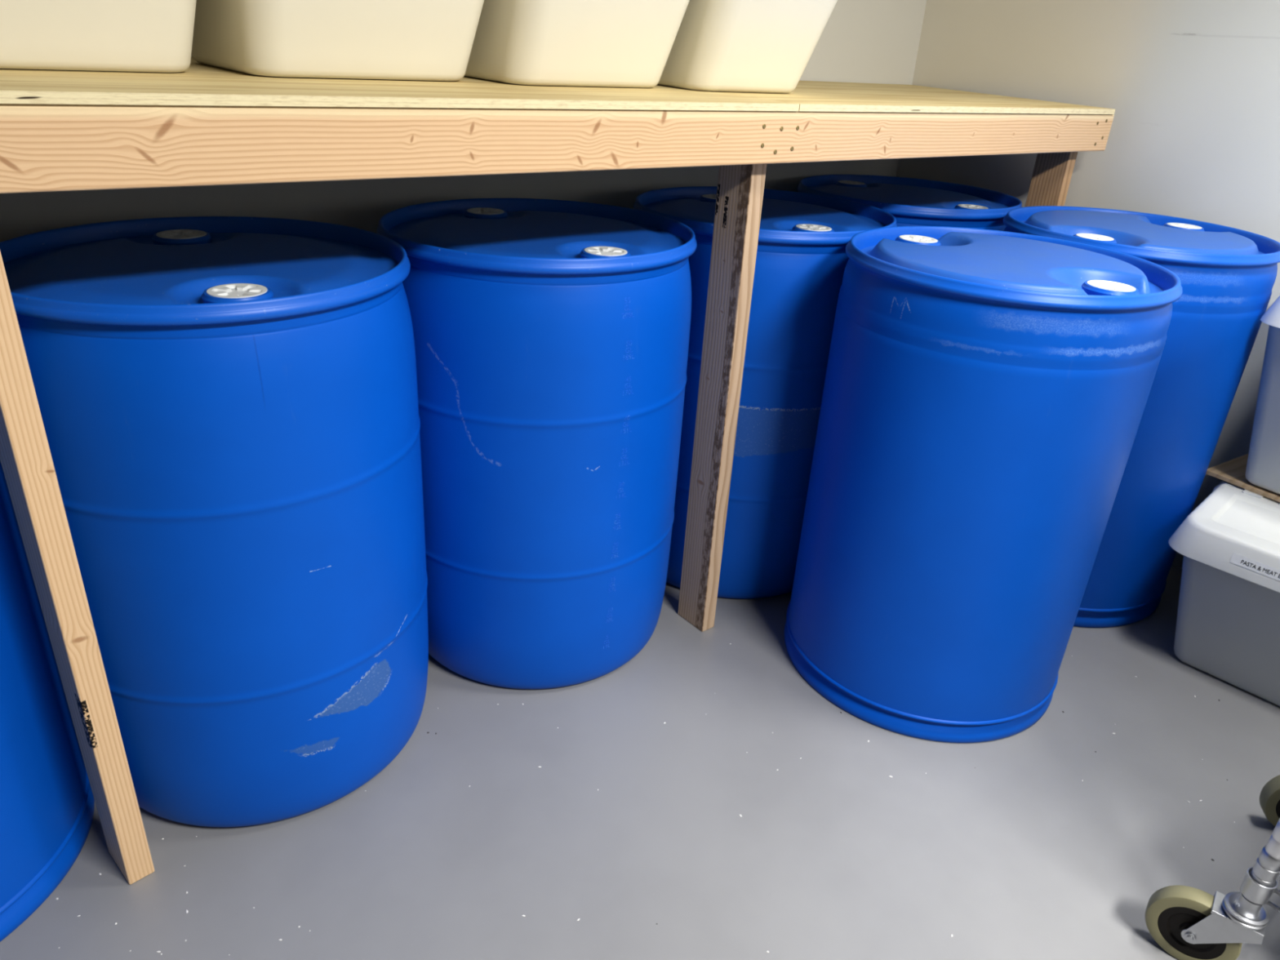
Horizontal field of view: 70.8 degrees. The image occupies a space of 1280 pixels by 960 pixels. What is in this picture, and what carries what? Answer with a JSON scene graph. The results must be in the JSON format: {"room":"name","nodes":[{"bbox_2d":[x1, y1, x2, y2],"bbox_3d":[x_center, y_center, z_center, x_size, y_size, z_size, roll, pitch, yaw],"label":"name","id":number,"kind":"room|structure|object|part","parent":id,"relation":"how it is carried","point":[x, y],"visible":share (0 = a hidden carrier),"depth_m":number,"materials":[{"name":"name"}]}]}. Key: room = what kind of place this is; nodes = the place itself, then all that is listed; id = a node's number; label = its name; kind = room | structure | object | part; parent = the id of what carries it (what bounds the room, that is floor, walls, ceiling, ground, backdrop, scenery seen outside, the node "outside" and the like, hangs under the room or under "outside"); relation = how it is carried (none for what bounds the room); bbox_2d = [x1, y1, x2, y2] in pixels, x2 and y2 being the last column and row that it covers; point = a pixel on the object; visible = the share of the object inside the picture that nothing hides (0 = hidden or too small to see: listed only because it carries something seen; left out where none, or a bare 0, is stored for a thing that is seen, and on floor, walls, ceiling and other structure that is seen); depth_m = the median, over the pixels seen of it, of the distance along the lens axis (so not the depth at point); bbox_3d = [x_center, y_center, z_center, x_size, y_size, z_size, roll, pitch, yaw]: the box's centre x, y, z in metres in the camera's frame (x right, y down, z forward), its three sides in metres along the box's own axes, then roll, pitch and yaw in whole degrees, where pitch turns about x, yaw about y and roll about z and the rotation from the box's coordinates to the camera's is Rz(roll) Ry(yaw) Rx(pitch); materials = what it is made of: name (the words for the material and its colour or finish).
{"room":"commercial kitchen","nodes":[
{"label":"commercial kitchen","id":0,"kind":"room"},
{"bbox_2d":[0,0,926,242],"bbox_3d":[-1.195,-0.784,1.259,5.350,2.600,0.100,-16,32,-35],"label":"wall","id":1,"kind":"structure","parent":0,"point":[861,41],"depth_m":2.02,"materials":[{"name":"paint"}]},
{"bbox_2d":[0,564,1279,959],"bbox_3d":[0.085,1.251,0.340,5.150,0.100,4.282,-16,32,-35],"label":"floor","id":2,"kind":"structure","parent":0,"point":[829,855],"depth_m":1.56,"materials":[{"name":"paint"}]},
{"bbox_2d":[0,461,94,942],"bbox_3d":[-1.158,0.192,1.200,0.591,0.902,0.591,24,32,35],"label":"drum","id":3,"kind":"object","parent":2,"relation":"on","point":[47,801],"visible":0.95,"depth_m":1.31,"materials":[{"name":"blue plastic"}]},
{"bbox_2d":[0,216,428,827],"bbox_3d":[-0.680,0.061,1.543,0.604,0.895,0.604,-9,29,-24],"label":"drum","id":4,"kind":"object","parent":2,"relation":"on","point":[228,406],"visible":0.92,"depth_m":1.30,"materials":[{"name":"blue plastic"}]},
{"bbox_2d":[376,198,697,688],"bbox_3d":[-0.216,-0.085,1.904,0.604,0.895,0.604,17,29,26],"label":"drum","id":5,"kind":"object","parent":2,"relation":"on","point":[551,336],"visible":0.91,"depth_m":1.65,"materials":[{"name":"blue plastic"}]},
{"bbox_2d":[0,57,1115,884],"bbox_3d":[-0.222,-0.211,1.877,3.164,1.146,0.684,-16,32,-35],"label":"wooden shelf","id":6,"kind":"object","parent":2,"relation":"on","point":[202,124],"visible":0.9,"depth_m":1.28,"materials":[{"name":"beige wood"}]},
{"bbox_3d":[-0.775,0.124,1.195,0.089,1.075,0.038,25,33,37],"label":"post","id":7,"kind":"part","parent":6,"relation":"part of","materials":[{"name":"beige wood"}]},
{"bbox_2d":[0,0,196,72],"bbox_3d":[-0.800,-0.661,1.143,0.404,0.242,0.420,-20,36,-40],"label":"storage tote","id":8,"kind":"object","parent":6,"relation":"on","point":[142,36],"visible":1,"depth_m":1.14,"materials":[{"name":"beige plastic"}]},
{"bbox_2d":[191,0,484,81],"bbox_3d":[-0.468,-0.756,1.384,0.401,0.242,0.420,-19,35,-38],"label":"storage tote","id":9,"kind":"object","parent":6,"relation":"on","point":[414,40],"visible":0.94,"depth_m":1.31,"materials":[{"name":"beige plastic"}]},
{"bbox_2d":[464,0,689,88],"bbox_3d":[-0.139,-0.839,1.601,0.377,0.242,0.420,-19,35,-38],"label":"storage tote","id":10,"kind":"object","parent":6,"relation":"on","point":[605,43],"visible":0.79,"depth_m":1.51,"materials":[{"name":"beige plastic"}]},
{"bbox_3d":[0.163,-0.151,1.887,0.038,1.075,0.089,-16,32,-35],"label":"post","id":11,"kind":"part","parent":6,"relation":"part of","materials":[{"name":"beige wood"}]},
{"bbox_2d":[657,0,837,93],"bbox_3d":[0.172,-0.912,1.792,0.318,0.242,0.420,-15,33,-34],"label":"storage tote","id":12,"kind":"object","parent":6,"relation":"on","point":[737,46],"visible":0.73,"depth_m":1.69,"materials":[{"name":"beige plastic"}]},
{"bbox_3d":[1.054,-0.414,2.547,0.038,1.075,0.089,-16,32,-35],"label":"post","id":13,"kind":"part","parent":6,"relation":"part of","materials":[{"name":"beige wood"}]},
{"bbox_2d":[633,186,897,599],"bbox_3d":[0.259,-0.224,2.256,0.619,0.895,0.619,-16,32,-35],"label":"drum","id":14,"kind":"object","parent":2,"relation":"on","point":[802,259],"visible":0.45,"depth_m":1.98,"materials":[{"name":"blue plastic"}]},
{"bbox_2d":[797,174,1022,231],"bbox_3d":[0.708,-0.392,2.661,0.619,0.895,0.619,-16,32,-35],"label":"drum","id":15,"kind":"object","parent":2,"relation":"on","point":[913,202],"visible":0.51,"depth_m":2.41,"materials":[{"name":"blue plastic"}]},
{"bbox_2d":[784,226,1182,742],"bbox_3d":[0.652,-0.009,1.858,0.591,0.902,0.591,-11,29,-27],"label":"drum","id":16,"kind":"object","parent":2,"relation":"on","point":[986,392],"visible":1,"depth_m":1.62,"materials":[{"name":"blue plastic"}]},
{"bbox_2d":[1003,205,1279,627],"bbox_3d":[1.116,-0.173,2.258,0.591,0.902,0.591,-11,29,-27],"label":"drum","id":17,"kind":"object","parent":2,"relation":"on","point":[1227,275],"visible":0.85,"depth_m":1.99,"materials":[{"name":"blue plastic"}]},
{"bbox_2d":[1145,774,1279,959],"bbox_3d":[1.376,0.086,0.808,0.534,1.734,1.116,-16,32,-35],"label":"caster wheels","id":18,"kind":"object","parent":2,"relation":"on","point":[1187,922],"visible":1,"depth_m":1.33,"materials":[{"name":"metal"}]},
{"bbox_3d":[0.926,-0.094,0.957,0.025,1.575,0.025,-16,32,-35],"label":"rack post","id":19,"kind":"part","parent":18,"relation":"part of","materials":[{"name":"silver metal"}]},
{"bbox_2d":[1266,888,1279,912],"bbox_3d":[1.339,0.701,1.109,0.453,0.033,0.898,-16,32,-35],"label":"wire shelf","id":20,"kind":"object","parent":18,"relation":"attached to","point":[1269,892],"depth_m":1.27,"materials":[{"name":"silver metal"}]},
{"bbox_2d":[1168,480,1279,706],"bbox_3d":[1.501,0.265,2.019,0.462,0.370,0.529,-19,34,-39],"label":"storage bin","id":21,"kind":"object","parent":2,"relation":"on","point":[1228,627],"visible":0.97,"depth_m":1.97,"materials":[{"name":"grey plastic"}]},
{"bbox_3d":[1.604,0.107,2.040,0.203,0.088,0.521,-19,34,-39],"label":"lid","id":22,"kind":"part","parent":21,"relation":"part of","materials":[{"name":"white plastic"}]},
{"bbox_2d":[1205,453,1279,502],"bbox_3d":[1.582,0.055,2.025,0.235,0.010,0.500,-13,31,-31],"label":"wooden board","id":23,"kind":"object","parent":21,"relation":"on","point":[1233,471],"visible":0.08,"depth_m":2.13,"materials":[{"name":"brown wood"}]},
{"bbox_2d":[1244,295,1279,494],"bbox_3d":[1.540,-0.151,1.878,0.331,0.480,0.455,-13,31,-31],"label":"storage bin","id":24,"kind":"object","parent":23,"relation":"on","point":[1263,464],"visible":1,"depth_m":1.98,"materials":[{"name":"grey plastic"}]},
{"bbox_2d":[895,0,1279,568],"bbox_3d":[2.217,-0.566,1.271,0.100,2.600,4.282,-16,32,-35],"label":"wall","id":25,"kind":"structure","parent":0,"point":[1192,86],"depth_m":2.29,"materials":[{"name":"paint"}]}
]}

